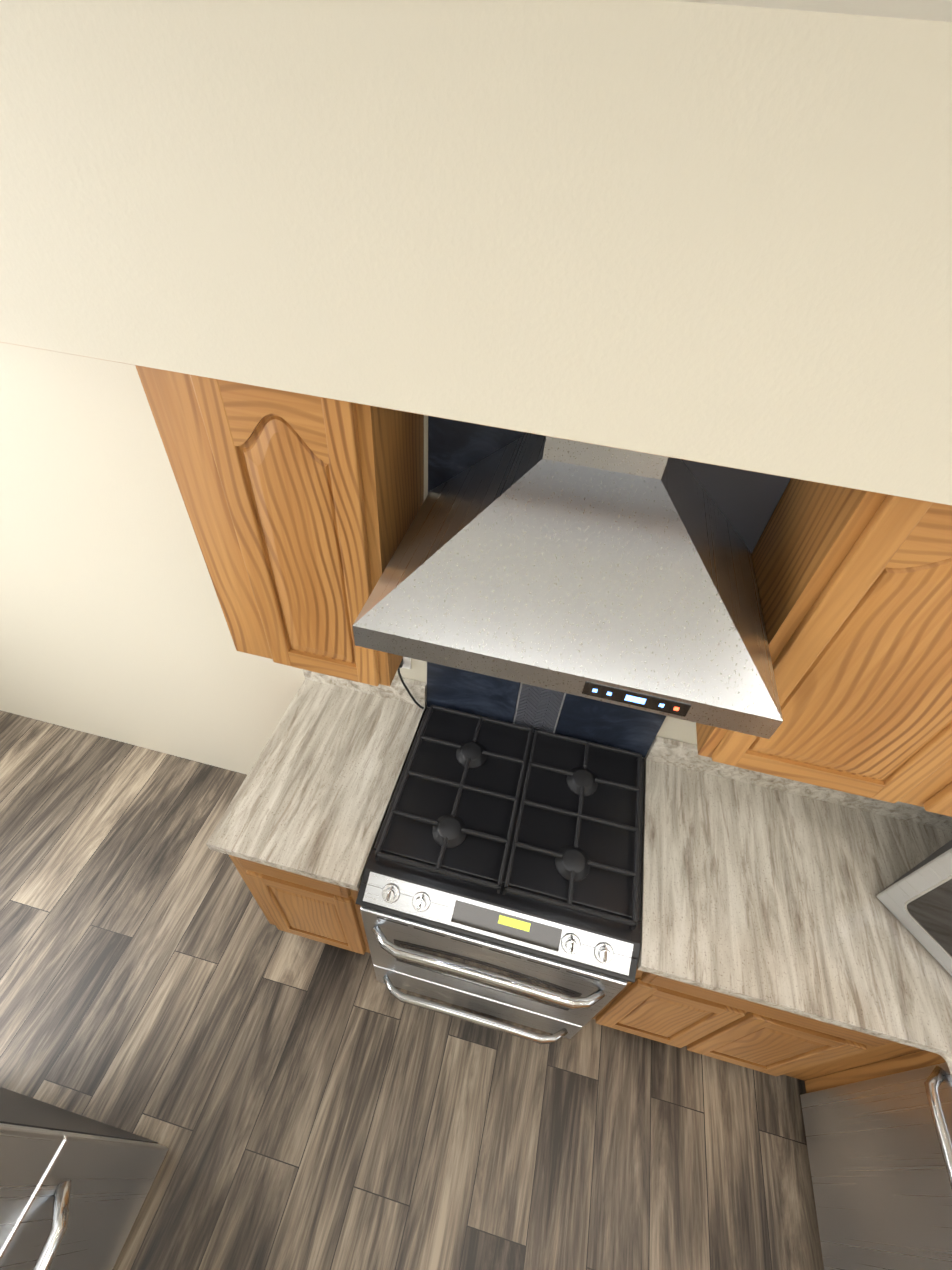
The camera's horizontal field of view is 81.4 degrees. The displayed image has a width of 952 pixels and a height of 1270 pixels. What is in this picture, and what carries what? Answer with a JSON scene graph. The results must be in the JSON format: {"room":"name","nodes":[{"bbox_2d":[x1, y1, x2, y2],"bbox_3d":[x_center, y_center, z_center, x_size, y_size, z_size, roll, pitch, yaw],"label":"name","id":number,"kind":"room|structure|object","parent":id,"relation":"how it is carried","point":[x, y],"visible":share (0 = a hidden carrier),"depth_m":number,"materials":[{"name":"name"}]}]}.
{"room":"kitchen","nodes":[
{"label":"kitchen","id":0,"kind":"room"},
{"bbox_2d":[0,342,696,774],"bbox_3d":[-0.705,-0.599,1.415,6.700,3.700,0.150,12,46,7],"label":"wall","id":1,"kind":"structure","parent":0,"point":[114,624],"depth_m":1.91,"materials":[{"name":"beige paint"}]},
{"bbox_2d":[135,365,423,686],"bbox_3d":[-0.375,-0.277,1.280,0.432,0.775,0.317,12,46,7],"label":"upper cabinet","id":2,"kind":"object","parent":1,"relation":"attached to","point":[302,510],"visible":0.71,"depth_m":1.10,"materials":[{"name":"brown wood"}]},
{"bbox_2d":[398,657,423,708],"bbox_3d":[-0.230,0.137,1.846,0.128,0.278,0.038,12,46,7],"label":"electrical outlet","id":3,"kind":"object","parent":1,"relation":"attached to","point":[405,662],"visible":0.29,"depth_m":1.83,"materials":[{"name":"white plastic"}]},
{"bbox_2d":[353,433,782,738],"bbox_3d":[0.207,-0.209,1.013,0.750,0.416,0.488,12,46,7],"label":"range hood","id":4,"kind":"object","parent":1,"relation":"attached to","point":[621,577],"visible":0.98,"depth_m":0.98,"materials":[{"name":"silver brushed steel"}]},
{"bbox_2d":[427,416,790,757],"bbox_3d":[0.238,-0.090,1.484,0.766,1.254,0.010,12,46,7],"label":"backsplash","id":5,"kind":"structure","parent":1,"relation":"attached to","point":[746,502],"depth_m":1.74,"materials":[{"name":"blue tile"}]},
{"bbox_2d":[696,478,951,816],"bbox_3d":[1.124,0.044,1.095,1.097,0.760,0.317,12,46,7],"label":"upper cabinet","id":6,"kind":"object","parent":1,"relation":"attached to","point":[854,586],"visible":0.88,"depth_m":1.03,"materials":[{"name":"brown wood"}]},
{"bbox_2d":[0,710,922,1269],"bbox_3d":[-1.350,2.857,0.600,7.100,0.060,6.300,12,46,7],"label":"floor","id":7,"kind":"structure","parent":0,"point":[292,1100],"depth_m":1.92,"materials":[{"name":"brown wood"}]},
{"bbox_2d":[0,1087,167,1269],"bbox_3d":[-1.284,1.276,0.860,0.896,1.770,0.910,12,46,7],"label":"fridge","id":8,"kind":"object","parent":7,"relation":"on","point":[74,1189],"visible":1,"depth_m":1.33,"materials":[{"name":"grey metal"}]},
{"bbox_2d":[229,855,369,954],"bbox_3d":[-0.497,0.742,2.101,0.450,0.875,0.630,12,46,7],"label":"base cabinet","id":9,"kind":"object","parent":7,"relation":"on","point":[310,908],"visible":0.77,"depth_m":1.82,"materials":[{"name":"brown wood"}]},
{"bbox_2d":[355,705,643,1043],"bbox_3d":[0.082,0.884,1.949,0.762,0.962,0.722,12,46,7],"label":"stove","id":10,"kind":"object","parent":7,"relation":"on","point":[501,878],"visible":1,"depth_m":1.60,"materials":[{"name":"black metal"}]},
{"bbox_2d":[592,964,945,1092],"bbox_3d":[0.855,1.042,1.933,0.800,0.875,0.643,12,46,7],"label":"base cabinet","id":11,"kind":"object","parent":7,"relation":"on","point":[734,1030],"visible":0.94,"depth_m":1.65,"materials":[{"name":"brown wood"}]},
{"bbox_2d":[800,1062,951,1269],"bbox_3d":[1.326,1.609,1.425,0.656,0.868,0.602,12,46,7],"label":"dishwasher","id":12,"kind":"object","parent":7,"relation":"on","point":[880,1154],"visible":0.94,"depth_m":1.48,"materials":[{"name":"silver metal"}]},
{"bbox_3d":[0.588,2.705,0.274,1.421,0.875,0.651,12,46,7],"label":"cabinet","id":13,"kind":"object","parent":7,"relation":"on","visible":0},
{"bbox_2d":[206,669,426,890],"bbox_3d":[-0.465,0.388,1.729,0.450,0.151,0.647,12,46,7],"label":"countertop","id":14,"kind":"structure","parent":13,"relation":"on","point":[315,802],"depth_m":1.72,"materials":[{"name":"stone"}]},
{"bbox_2d":[637,736,951,1064],"bbox_3d":[0.853,0.680,1.565,0.730,0.151,0.660,12,46,7],"label":"countertop","id":15,"kind":"structure","parent":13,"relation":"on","point":[762,889],"depth_m":1.56,"materials":[{"name":"stone"}]},
{"bbox_2d":[910,804,951,1076],"bbox_3d":[1.260,1.625,0.675,0.667,0.151,2.994,12,46,7],"label":"countertop","id":16,"kind":"structure","parent":13,"relation":"on","point":[937,828],"depth_m":1.72,"materials":[{"name":"stone"}]},
{"bbox_2d":[876,840,951,975],"bbox_3d":[1.455,0.778,1.337,0.413,0.342,0.625,-18,50,-21],"label":"sink","id":17,"kind":"object","parent":16,"relation":"on","point":[916,900],"visible":0.98,"depth_m":1.44,"materials":[{"name":"grey metal"}]},
{"bbox_2d":[0,0,951,505],"bbox_3d":[0.235,-0.548,0.754,3.600,0.425,0.400,12,46,7],"label":"soffit","id":18,"kind":"structure","parent":0,"point":[716,234],"depth_m":0.62,"materials":[{"name":"beige paint"}]},
{"bbox_2d":[669,0,951,21],"bbox_3d":[-1.340,0.673,-1.557,6.700,1.170,6.300,12,46,7],"label":"ceiling","id":19,"kind":"structure","parent":0,"point":[935,10],"depth_m":0.45,"materials":[{"name":"beige paint"}]}
]}

